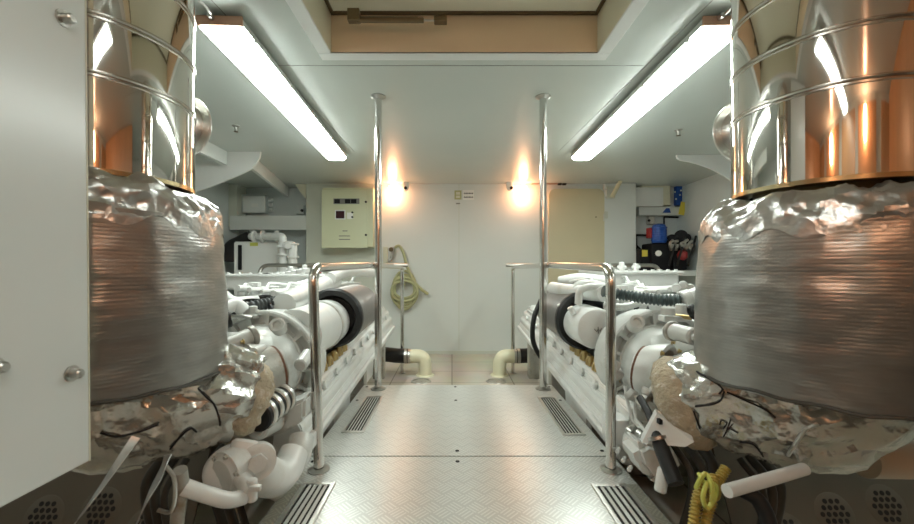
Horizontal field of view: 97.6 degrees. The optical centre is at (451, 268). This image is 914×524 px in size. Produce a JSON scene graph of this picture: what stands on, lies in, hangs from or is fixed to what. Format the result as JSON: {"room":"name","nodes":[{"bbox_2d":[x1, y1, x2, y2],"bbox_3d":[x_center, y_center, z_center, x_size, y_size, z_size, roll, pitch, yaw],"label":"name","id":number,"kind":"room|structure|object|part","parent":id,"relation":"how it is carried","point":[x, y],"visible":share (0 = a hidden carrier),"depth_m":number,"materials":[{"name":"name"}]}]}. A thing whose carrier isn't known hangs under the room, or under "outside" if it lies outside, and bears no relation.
{"room":"mechanical room","nodes":[
{"label":"mechanical room","id":0,"kind":"room"},
{"bbox_2d":[0,0,90,506],"bbox_3d":[-0.758,-0.377,0.548,0.064,1.543,0.556,0,0,0],"label":"cabinet","id":1,"kind":"object","parent":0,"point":[45,327],"visible":1,"depth_m":0.73,"materials":[{"name":"beige paint"}]},
{"bbox_2d":[196,182,238,314],"bbox_3d":[-3.070,0.000,2.190,0.080,2.300,6.980,0,0,0],"label":"wall","id":2,"kind":"structure","parent":0,"point":[217,195],"depth_m":5.30,"materials":[{"name":"paint"}]},
{"bbox_2d":[228,184,245,226],"bbox_3d":[-3.021,-0.856,5.540,0.212,0.580,0.240,0,0,0],"label":"trim","id":3,"kind":"structure","parent":2,"relation":"attached to","point":[235,191],"depth_m":5.42,"materials":[{"name":"paint"}]},
{"bbox_2d":[239,188,676,294],"bbox_3d":[0.085,0.000,5.720,6.230,2.300,0.080,0,0,0],"label":"wall","id":4,"kind":"structure","parent":0,"point":[282,205],"depth_m":5.68,"materials":[{"name":"paint"}]},
{"bbox_2d":[242,194,272,212],"bbox_3d":[-2.736,-0.906,5.594,0.436,0.261,0.172,0,0,0],"label":"junction box","id":5,"kind":"object","parent":4,"relation":"attached to","point":[251,203],"visible":0.94,"depth_m":5.51,"materials":[{"name":"paint"}]},
{"bbox_3d":[-2.728,-0.890,5.525,0.305,0.228,0.030,0,0,0],"label":"lid","id":6,"kind":"part","parent":5,"relation":"part of","materials":[{"name":"grey plastic"}]},
{"bbox_2d":[296,206,304,213],"bbox_3d":[-2.130,-0.831,5.627,0.114,0.114,0.107,0,0,0],"label":"wall socket","id":7,"kind":"object","parent":4,"relation":"attached to","point":[299,209],"visible":1,"depth_m":5.60,"materials":[{"name":"paint"}]},
{"bbox_2d":[646,216,654,223],"bbox_3d":[2.786,-0.687,5.626,0.108,0.109,0.108,0,0,0],"label":"wall socket","id":8,"kind":"object","parent":4,"relation":"attached to","point":[650,219],"visible":1,"depth_m":5.60,"materials":[{"name":"plastic"}]},
{"bbox_2d":[636,186,669,206],"bbox_3d":[2.768,-1.013,5.594,0.499,0.302,0.172,0,0,0],"label":"equipment case","id":9,"kind":"object","parent":4,"relation":"attached to","point":[646,196],"visible":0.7,"depth_m":5.51,"materials":[{"name":"beige paint"}]},
{"bbox_2d":[636,216,678,248],"bbox_3d":[2.956,-0.422,5.640,0.761,0.648,0.173,0,0,-13],"label":"conduit","id":10,"kind":"object","parent":4,"relation":"attached to","point":[664,217],"visible":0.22,"depth_m":5.62,"materials":[{"name":"black"}]},
{"bbox_2d":[636,207,681,215],"bbox_3d":[2.996,-0.806,5.620,0.795,0.121,0.120,0,0,0],"label":"trim","id":11,"kind":"structure","parent":4,"relation":"attached to","point":[640,211],"depth_m":5.56,"materials":[{"name":"paint"}]},
{"bbox_2d":[625,270,695,275],"bbox_3d":[2.750,0.054,5.390,0.860,0.070,0.580,0,0,0],"label":"shelf","id":12,"kind":"object","parent":4,"relation":"attached to","point":[686,272],"visible":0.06,"depth_m":5.10,"materials":[{"name":"paint"}]},
{"bbox_2d":[636,224,696,269],"bbox_3d":[2.851,-0.289,5.303,0.768,0.615,0.394,0,0,0],"label":"air compressor","id":13,"kind":"object","parent":12,"relation":"on","point":[670,252],"visible":1,"depth_m":5.20,"materials":[{"name":"black plastic"}]},
{"bbox_3d":[2.717,-0.469,5.250,0.196,0.255,0.196,0,0,0],"label":"motor","id":14,"kind":"part","parent":13,"relation":"part of","materials":[{"name":"blue paint"}]},
{"bbox_2d":[677,250,687,259],"bbox_3d":[2.984,-0.178,5.189,0.127,0.131,0.127,0,0,0],"label":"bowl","id":15,"kind":"object","parent":13,"relation":"on","point":[681,254],"depth_m":5.14,"materials":[{"name":"red paint"}]},
{"bbox_2d":[663,208,670,212],"bbox_3d":[2.982,-0.813,5.556,0.114,0.064,0.008,0,0,0],"label":"sticker","id":16,"kind":"object","parent":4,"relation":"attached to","point":[667,210],"visible":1,"depth_m":5.55,"materials":[{"name":"paint"}]},
{"bbox_2d":[668,187,673,206],"bbox_3d":[3.096,-0.966,5.650,0.057,0.426,0.060,0,0,0],"label":"trim","id":17,"kind":"structure","parent":4,"relation":"attached to","point":[671,188],"depth_m":5.62,"materials":[{"name":"paint"}]},
{"bbox_2d":[674,186,681,205],"bbox_3d":[3.203,-1.022,5.612,0.239,0.270,0.136,0,0,0],"label":"box","id":18,"kind":"object","parent":4,"relation":"attached to","point":[678,189],"visible":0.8,"depth_m":5.56,"materials":[{"name":"blue paint"}]},
{"bbox_2d":[194,354,730,523],"bbox_3d":[0.085,1.200,2.190,6.230,0.100,6.980,0,0,0],"label":"floor","id":19,"kind":"structure","parent":0,"point":[447,369],"depth_m":4.05,"materials":[{"name":"grey metal"}]},
{"bbox_2d":[0,447,211,523],"bbox_3d":[-1.967,0.867,1.754,1.780,0.568,0.274,0,0,0],"label":"perforated panel","id":20,"kind":"object","parent":19,"relation":"on","point":[62,499],"visible":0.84,"depth_m":1.70,"materials":[{"name":"black metal"}]},
{"bbox_2d":[234,242,288,296],"bbox_3d":[-2.444,0.403,5.263,0.562,1.494,0.574,0,0,0],"label":"cabinet","id":21,"kind":"object","parent":19,"relation":"on","point":[248,256],"visible":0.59,"depth_m":4.99,"materials":[{"name":"white metal"}]},
{"bbox_2d":[224,231,251,261],"bbox_3d":[-2.834,-0.294,5.300,0.455,0.420,0.320,0,0,0],"label":"air duct","id":22,"kind":"object","parent":21,"relation":"attached to","point":[229,245],"visible":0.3,"depth_m":5.19,"materials":[{"name":"black rubber"}]},
{"bbox_3d":[-2.642,-0.143,4.982,0.046,0.312,0.012,0,0,0],"label":"handle","id":23,"kind":"part","parent":21,"relation":"part of","materials":[{"name":"black"}]},
{"bbox_2d":[248,231,298,271],"bbox_3d":[-2.203,-0.205,4.942,0.794,0.553,0.263,0,0,24],"label":"coolant pipework","id":24,"kind":"object","parent":21,"relation":"attached to","point":[279,237],"visible":0.93,"depth_m":4.77,"materials":[{"name":"white paint"}]},
{"bbox_3d":[-1.935,-0.271,4.720,0.079,0.081,0.047,0,0,-22],"label":"valve knob","id":25,"kind":"part","parent":24,"relation":"part of","materials":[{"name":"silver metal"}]},
{"bbox_2d":[140,265,394,523],"bbox_3d":[-1.126,0.559,2.621,1.161,1.183,3.337,0,0,-2],"label":"engine","id":26,"kind":"object","parent":19,"relation":"on","point":[270,319],"visible":0.73,"depth_m":1.81,"materials":[{"name":"white paint"}]},
{"bbox_2d":[70,0,275,523],"bbox_3d":[-0.980,-0.283,1.130,0.775,1.735,0.736,0,0,0],"label":"exhaust stack","id":27,"kind":"object","parent":26,"relation":"on","point":[167,381],"visible":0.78,"depth_m":1.04,"materials":[{"name":"silver metal"}]},
{"bbox_3d":[-1.030,0.308,1.160,0.681,0.024,0.678,0,0,0],"label":"hem cord","id":28,"kind":"part","parent":27,"relation":"part of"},
{"bbox_3d":[-0.702,0.375,1.495,0.066,0.182,0.110,0,0,0],"label":"clamp arm","id":29,"kind":"part","parent":26,"relation":"part of","materials":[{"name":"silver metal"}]},
{"bbox_3d":[-1.312,0.046,3.225,0.722,0.020,0.690,0,0,0],"label":"cooler lid","id":30,"kind":"part","parent":26,"relation":"part of","materials":[{"name":"white paint"}]},
{"bbox_2d":[257,262,407,474],"bbox_3d":[-1.345,0.544,3.036,1.712,1.212,2.970,0,0,0],"label":"handrail","id":31,"kind":"object","parent":19,"relation":"on","point":[318,468],"visible":0.94,"depth_m":1.58,"materials":[{"name":"metal"}]},
{"bbox_3d":[-1.346,0.097,4.451,1.709,0.320,0.140,0,0,0],"label":"cross rail","id":32,"kind":"part","parent":31,"relation":"part of","materials":[{"name":"metal"}]},
{"bbox_3d":[-0.538,0.378,2.102,0.062,0.845,1.058,0,0,0],"label":"rail","id":33,"kind":"part","parent":31,"relation":"part of","materials":[{"name":"silver metal"}]},
{"bbox_3d":[-0.536,0.553,3.570,0.039,1.194,1.740,0,0,-1],"label":"rail","id":34,"kind":"part","parent":31,"relation":"part of","materials":[{"name":"silver metal"}]},
{"bbox_2d":[385,347,433,377],"bbox_3d":[-0.484,1.001,4.344,0.585,0.297,0.200,0,0,4],"label":"discharge elbow","id":35,"kind":"object","parent":19,"relation":"on","point":[394,355],"visible":0.98,"depth_m":4.27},
{"bbox_2d":[411,378,430,383],"bbox_3d":[-0.318,1.147,4.100,0.209,0.006,0.209,0,0,0],"label":"floor drain","id":36,"kind":"object","parent":19,"relation":"on","point":[417,380],"visible":1,"depth_m":4.08,"materials":[{"name":"metal"}]},
{"bbox_2d":[311,385,605,456],"bbox_3d":[0.041,0.974,2.237,1.298,0.352,1.045,0,0,0],"label":"floor plate","id":37,"kind":"object","parent":19,"relation":"on","point":[409,420],"visible":0.84,"depth_m":2.02,"materials":[{"name":"grey metal"}]},
{"bbox_2d":[341,396,382,432],"bbox_3d":[-0.486,0.796,2.228,0.112,0.007,0.555,0,0,0],"label":"grille","id":38,"kind":"object","parent":37,"relation":"on","point":[360,419],"visible":1,"depth_m":2.17,"materials":[{"name":"silver metal"}]},
{"bbox_2d":[371,93,385,390],"bbox_3d":[-0.492,-0.175,2.667,0.100,1.950,0.100,0,0,0],"label":"stanchion","id":39,"kind":"object","parent":37,"relation":"on","point":[377,97],"visible":1,"depth_m":2.65,"materials":[{"name":"metal"}]},
{"bbox_3d":[-0.492,-0.175,2.667,0.047,1.950,0.047,0,0,0],"label":"post","id":40,"kind":"part","parent":39,"relation":"part of","materials":[{"name":"silver metal"}]},
{"bbox_2d":[535,93,550,390],"bbox_3d":[0.607,-0.175,2.667,0.100,1.950,0.100,0,0,0],"label":"stanchion","id":41,"kind":"object","parent":37,"relation":"on","point":[542,98],"visible":1,"depth_m":2.65,"materials":[{"name":"metal"}]},
{"bbox_3d":[0.607,-0.175,2.667,0.047,1.950,0.047,0,0,0],"label":"post","id":42,"kind":"part","parent":41,"relation":"part of","materials":[{"name":"silver metal"}]},
{"bbox_2d":[538,396,585,434],"bbox_3d":[0.589,0.796,2.205,0.113,0.007,0.570,0,0,0],"label":"grille","id":43,"kind":"object","parent":37,"relation":"on","point":[561,417],"visible":1,"depth_m":2.15,"materials":[{"name":"silver metal"}]},
{"bbox_2d":[259,457,670,523],"bbox_3d":[0.041,0.973,0.979,1.298,0.354,1.457,0,0,0],"label":"floor plate","id":44,"kind":"object","parent":19,"relation":"on","point":[366,490],"visible":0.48,"depth_m":1.45,"materials":[{"name":"grey metal"}]},
{"bbox_2d":[275,482,335,523],"bbox_3d":[-0.492,0.796,1.211,0.119,0.007,0.562,0,0,0],"label":"grille","id":45,"kind":"object","parent":44,"relation":"on","point":[309,500],"visible":1,"depth_m":1.35,"materials":[{"name":"silver metal"}]},
{"bbox_2d":[591,483,658,523],"bbox_3d":[0.580,0.796,1.206,0.131,0.007,0.551,0,0,0],"label":"grille","id":46,"kind":"object","parent":44,"relation":"on","point":[619,500],"visible":1,"depth_m":1.35,"materials":[{"name":"silver metal"}]},
{"bbox_2d":[486,378,505,383],"bbox_3d":[0.451,1.147,4.100,0.209,0.006,0.209,0,0,0],"label":"floor drain","id":47,"kind":"object","parent":19,"relation":"on","point":[491,380],"visible":1,"depth_m":4.08,"materials":[{"name":"metal"}]},
{"bbox_2d":[490,348,526,377],"bbox_3d":[0.706,1.001,4.344,0.587,0.297,0.200,0,0,-4],"label":"discharge elbow","id":48,"kind":"object","parent":19,"relation":"on","point":[519,355],"visible":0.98,"depth_m":4.27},
{"bbox_2d":[506,262,659,474],"bbox_3d":[1.481,0.544,3.036,1.780,1.212,2.970,0,0,0],"label":"handrail","id":49,"kind":"object","parent":19,"relation":"on","point":[610,468],"visible":0.96,"depth_m":1.58,"materials":[{"name":"metal"}]},
{"bbox_3d":[0.655,0.553,3.570,0.039,1.194,1.740,0,0,1],"label":"rail","id":50,"kind":"part","parent":49,"relation":"part of","materials":[{"name":"silver metal"}]},
{"bbox_3d":[0.634,0.378,2.102,0.039,0.844,1.058,0,0,0],"label":"rail","id":51,"kind":"part","parent":49,"relation":"part of","materials":[{"name":"silver metal"}]},
{"bbox_3d":[1.489,0.097,4.451,1.764,0.320,0.140,0,0,0],"label":"cross rail","id":52,"kind":"part","parent":49,"relation":"part of","materials":[{"name":"metal"}]},
{"bbox_2d":[517,262,810,523],"bbox_3d":[1.177,0.548,2.652,1.205,1.204,3.296,0,0,0],"label":"engine","id":53,"kind":"object","parent":19,"relation":"on","point":[651,325],"visible":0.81,"depth_m":1.84,"materials":[{"name":"white paint"}]},
{"bbox_2d":[557,280,605,348],"bbox_3d":[0.822,0.253,2.338,0.342,0.374,0.366,0,0,0],"label":"canister","id":54,"kind":"object","parent":53,"relation":"on","point":[581,313],"depth_m":2.26,"materials":[{"name":"white metal"}]},
{"bbox_3d":[1.399,0.025,3.225,0.548,0.020,0.690,0,0,0],"label":"cooler lid","id":55,"kind":"part","parent":53,"relation":"part of","materials":[{"name":"white paint"}]},
{"bbox_3d":[0.664,0.667,1.265,0.052,0.078,0.036,0,0,-29],"label":"pump leg","id":56,"kind":"part","parent":53,"relation":"part of","materials":[{"name":"white paint"}]},
{"bbox_2d":[649,0,913,474],"bbox_3d":[1.096,-0.266,1.230,0.813,1.768,0.705,0,0,0],"label":"exhaust stack","id":57,"kind":"object","parent":53,"relation":"on","point":[803,351],"visible":1,"depth_m":1.06,"materials":[{"name":"silver metal"}]},
{"bbox_3d":[1.150,0.337,1.230,0.710,0.023,0.708,0,0,0],"label":"hem cord","id":58,"kind":"part","parent":57,"relation":"part of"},
{"bbox_2d":[856,440,913,479],"bbox_3d":[1.532,0.604,1.264,0.514,0.143,0.137,0,0,-6],"label":"pipe","id":59,"kind":"object","parent":57,"relation":"attached to","point":[898,464],"visible":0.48,"depth_m":1.20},
{"bbox_2d":[712,446,913,523],"bbox_3d":[2.053,0.876,1.750,1.780,0.586,0.283,0,0,0],"label":"perforated panel","id":60,"kind":"object","parent":19,"relation":"on","point":[814,498],"visible":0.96,"depth_m":1.70,"materials":[{"name":"black metal"}]},
{"bbox_2d":[195,0,730,187],"bbox_3d":[0.085,-1.180,2.190,6.230,0.060,6.980,0,0,0],"label":"ceiling","id":61,"kind":"structure","parent":0,"point":[441,124],"depth_m":2.87,"materials":[{"name":"paint"}]},
{"bbox_2d":[199,142,226,164],"bbox_3d":[-2.210,-1.084,3.155,0.040,0.130,1.510,0,0,-1],"label":"stringer","id":62,"kind":"object","parent":61,"relation":"attached to","point":[211,151],"visible":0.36,"depth_m":3.72,"materials":[{"name":"paint"}]},
{"bbox_2d":[195,152,261,191],"bbox_3d":[-2.373,-0.933,3.930,0.992,0.432,0.024,0,0,0],"label":"plate","id":63,"kind":"object","parent":61,"relation":"attached to","point":[209,173],"visible":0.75,"depth_m":3.92,"materials":[{"name":"white metal"}]},
{"bbox_2d":[232,125,239,132],"bbox_3d":[-1.737,-1.125,3.217,0.060,0.050,0.060,0,0,0],"label":"sprinkler head","id":64,"kind":"object","parent":61,"relation":"attached to","point":[236,127],"visible":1,"depth_m":3.21},
{"bbox_2d":[251,162,288,196],"bbox_3d":[-2.175,-1.084,4.805,0.040,0.130,1.738,0,0,-10],"label":"stringer","id":65,"kind":"object","parent":61,"relation":"attached to","point":[259,169],"visible":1,"depth_m":4.73,"materials":[{"name":"paint"}]},
{"bbox_2d":[196,0,346,159],"bbox_3d":[-1.080,-1.109,2.713,0.210,0.084,2.448,0,0,-3],"label":"ceiling light","id":66,"kind":"object","parent":61,"relation":"attached to","point":[232,35],"visible":1,"depth_m":2.19,"materials":[{"name":"glowing light diffuser"},{"name":"painted metal"}]},
{"bbox_2d":[401,182,408,190],"bbox_3d":[-0.622,-1.091,5.312,0.109,0.118,0.125,0,0,0],"label":"dome camera","id":67,"kind":"object","parent":61,"relation":"attached to","point":[405,185],"visible":1,"depth_m":5.28,"materials":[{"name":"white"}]},
{"bbox_2d":[211,0,712,150],"bbox_3d":[0.043,-1.150,2.050,2.244,0.002,3.700,0,0,0],"label":"trim","id":68,"kind":"structure","parent":61,"relation":"attached to","point":[211,0],"depth_m":2.26,"materials":[{"name":"grey paint"}]},
{"bbox_2d":[331,15,596,51],"bbox_3d":[0.065,-1.250,1.395,1.510,0.200,1.510,0,0,0],"label":"ceiling hatch","id":69,"kind":"structure","parent":61,"relation":"attached to","point":[462,33],"depth_m":2.12,"materials":[{"name":"beige wood"}]},
{"bbox_2d":[302,0,631,51],"bbox_3d":[0.065,-1.250,1.395,1.470,0.200,1.450,0,0,0],"label":"trim","id":70,"kind":"structure","parent":69,"relation":"attached to","point":[610,13],"depth_m":1.97,"materials":[{"name":"beige paint"}]},
{"bbox_2d":[324,0,605,14],"bbox_3d":[0.065,-1.370,1.396,1.406,0.060,1.432,0,0,0],"label":"lid","id":71,"kind":"object","parent":70,"relation":"attached to","point":[335,7],"visible":1,"depth_m":2.06,"materials":[{"name":"beige"}]},
{"bbox_2d":[347,8,446,24],"bbox_3d":[-0.275,-1.275,2.020,0.500,0.066,0.040,0,0,0],"label":"gas strut","id":72,"kind":"object","parent":71,"relation":"attached to","point":[354,16],"visible":1,"depth_m":2.01,"materials":[{"name":"brown metal"}]},
{"bbox_2d":[285,0,648,59],"bbox_3d":[0.065,-1.146,1.395,1.550,0.010,1.590,0,0,0],"label":"trim","id":73,"kind":"structure","parent":61,"relation":"attached to","point":[298,7],"depth_m":2.12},
{"bbox_2d":[506,182,513,190],"bbox_3d":[0.771,-1.091,5.312,0.109,0.118,0.125,0,0,0],"label":"dome camera","id":74,"kind":"object","parent":61,"relation":"attached to","point":[509,185],"visible":1,"depth_m":5.27,"materials":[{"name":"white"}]},
{"bbox_2d":[571,5,730,159],"bbox_3d":[1.246,-1.109,2.713,0.210,0.084,2.447,0,0,1],"label":"ceiling light","id":75,"kind":"object","parent":61,"relation":"attached to","point":[712,33],"visible":0.91,"depth_m":2.25,"materials":[{"name":"glowing white diffuser"},{"name":"aluminium"},{"name":"steel"}]},
{"bbox_2d":[674,129,682,135],"bbox_3d":[1.874,-1.125,3.309,0.060,0.050,0.060,0,0,0],"label":"sprinkler head","id":76,"kind":"object","parent":61,"relation":"attached to","point":[676,130],"visible":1,"depth_m":3.30},
{"bbox_2d":[676,155,730,180],"bbox_3d":[2.762,-0.944,4.040,1.000,0.414,0.024,0,0,0],"label":"plate","id":77,"kind":"object","parent":61,"relation":"attached to","point":[719,164],"visible":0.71,"depth_m":4.03,"materials":[{"name":"white metal"}]},
{"bbox_2d":[382,184,602,350],"bbox_3d":[0.250,0.000,5.545,4.440,2.300,0.270,0,0,0],"label":"wall","id":78,"kind":"structure","parent":0,"point":[459,254],"depth_m":5.41,"materials":[{"name":"paint"}]},
{"bbox_2d":[230,216,305,229],"bbox_3d":[-2.477,-0.624,5.415,1.045,0.190,0.030,0,0,0],"label":"trim","id":79,"kind":"structure","parent":78,"relation":"attached to","point":[236,222],"depth_m":5.40,"materials":[{"name":"paint"}]},
{"bbox_2d":[295,184,305,197],"bbox_3d":[-2.056,-1.050,5.440,0.151,0.200,0.040,0,0,0],"label":"corner gusset","id":80,"kind":"object","parent":78,"relation":"attached to","point":[302,187],"visible":0.73,"depth_m":5.42,"materials":[{"name":"beige paint"}]},
{"bbox_2d":[306,183,374,292],"bbox_3d":[-1.470,0.000,5.395,0.980,2.300,0.030,0,0,0],"label":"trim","id":81,"kind":"structure","parent":78,"relation":"attached to","point":[315,253],"depth_m":5.38,"materials":[{"name":"paint"}]},
{"bbox_2d":[322,188,374,247],"bbox_3d":[-1.346,-0.660,5.252,0.662,0.778,0.256,0,0,0],"label":"electrical panel","id":82,"kind":"object","parent":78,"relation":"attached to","point":[348,214],"visible":1,"depth_m":5.14,"materials":[{"name":"paint"}]},
{"bbox_2d":[347,212,352,218],"bbox_3d":[-1.312,-0.685,5.142,0.077,0.084,0.004,0,0,0],"label":"switch plate","id":83,"kind":"object","parent":82,"relation":"attached to","point":[349,214],"depth_m":5.14,"materials":[{"name":"white plastic"}]},
{"bbox_2d":[383,247,394,262],"bbox_3d":[-0.845,-0.189,5.340,0.162,0.216,0.147,0,0,0],"label":"holder","id":84,"kind":"object","parent":78,"relation":"attached to","point":[385,249],"visible":1,"depth_m":5.38,"materials":[{"name":"metal"}]},
{"bbox_3d":[-0.896,-0.189,5.395,0.061,0.216,0.030,0,0,0],"label":"plate","id":85,"kind":"part","parent":84,"relation":"part of","materials":[{"name":"beige paint"}]},
{"bbox_3d":[-0.810,-0.192,5.360,0.092,0.202,0.106,0,0,0],"label":"spout","id":86,"kind":"part","parent":84,"relation":"part of","materials":[{"name":"metal"}]},
{"bbox_2d":[390,244,428,310],"bbox_3d":[-0.567,0.115,5.324,0.517,0.883,0.111,0,0,0],"label":"garden hose","id":87,"kind":"object","parent":84,"relation":"hanging from","point":[395,297],"visible":0.94,"depth_m":5.29,"materials":[{"name":"rubber"}]},
{"bbox_2d":[455,190,461,198],"bbox_3d":[0.081,-1.001,5.405,0.095,0.122,0.010,0,0,0],"label":"sign plate","id":88,"kind":"object","parent":78,"relation":"attached to","point":[458,193],"visible":1,"depth_m":5.40,"materials":[{"name":"beige plastic"}]},
{"bbox_2d":[425,351,498,353],"bbox_3d":[0.150,1.127,5.404,2.260,0.045,0.012,0,0,0],"label":"baseboard","id":89,"kind":"structure","parent":78,"relation":"attached to","point":[428,352],"depth_m":5.40,"materials":[{"name":"paint"}]},
{"bbox_2d":[463,190,473,199],"bbox_3d":[0.221,-1.001,5.406,0.149,0.135,0.008,0,0,0],"label":"sign plate","id":90,"kind":"object","parent":78,"relation":"attached to","point":[467,194],"visible":1,"depth_m":5.40,"materials":[{"name":"white plastic"}]},
{"bbox_2d":[531,183,565,184],"bbox_3d":[1.302,-1.147,5.385,0.467,0.032,0.050,0,0,0],"label":"strip","id":91,"kind":"object","parent":78,"relation":"attached to","point":[531,183],"visible":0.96,"depth_m":5.36,"materials":[{"name":"orange metal"}]},
{"bbox_2d":[548,189,607,283],"bbox_3d":[1.691,0.010,5.359,0.784,2.171,0.102,0,0,0],"label":"door","id":92,"kind":"structure","parent":78,"relation":"in","point":[576,217],"depth_m":5.36,"materials":[{"name":"beige"}]},
{"bbox_2d":[605,180,621,198],"bbox_3d":[2.110,-1.036,5.256,0.145,0.193,0.307,0,0,0],"label":"holder","id":93,"kind":"object","parent":78,"relation":"attached to","point":[611,191],"visible":1,"depth_m":5.33,"materials":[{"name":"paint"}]},
{"bbox_3d":[2.120,-1.021,5.372,0.115,0.162,0.075,0,0,0],"label":"plate","id":94,"kind":"part","parent":93,"relation":"part of","materials":[{"name":"paint"}]},
{"bbox_3d":[2.143,-1.040,5.216,0.070,0.184,0.226,0,0,-8],"label":"arm","id":95,"kind":"part","parent":93,"relation":"part of"},
{"bbox_2d":[603,183,635,269],"bbox_3d":[2.255,0.000,5.385,0.430,2.300,0.050,0,0,0],"label":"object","id":96,"kind":"structure","parent":78,"relation":"attached to","point":[620,224],"depth_m":5.36,"materials":[{"name":"paint"}]},
{"bbox_2d":[677,174,730,285],"bbox_3d":[3.240,0.000,2.190,0.080,2.300,6.980,0,0,0],"label":"wall","id":97,"kind":"structure","parent":0,"point":[700,197],"depth_m":5.21,"materials":[{"name":"paint"}]},
{"bbox_2d":[678,202,684,214],"bbox_3d":[3.169,-0.832,5.500,0.116,0.192,0.006,0,0,0],"label":"tag","id":98,"kind":"object","parent":97,"relation":"hanging from","point":[682,205],"visible":1,"depth_m":5.50,"materials":[{"name":"yellow plastic"}]}
]}

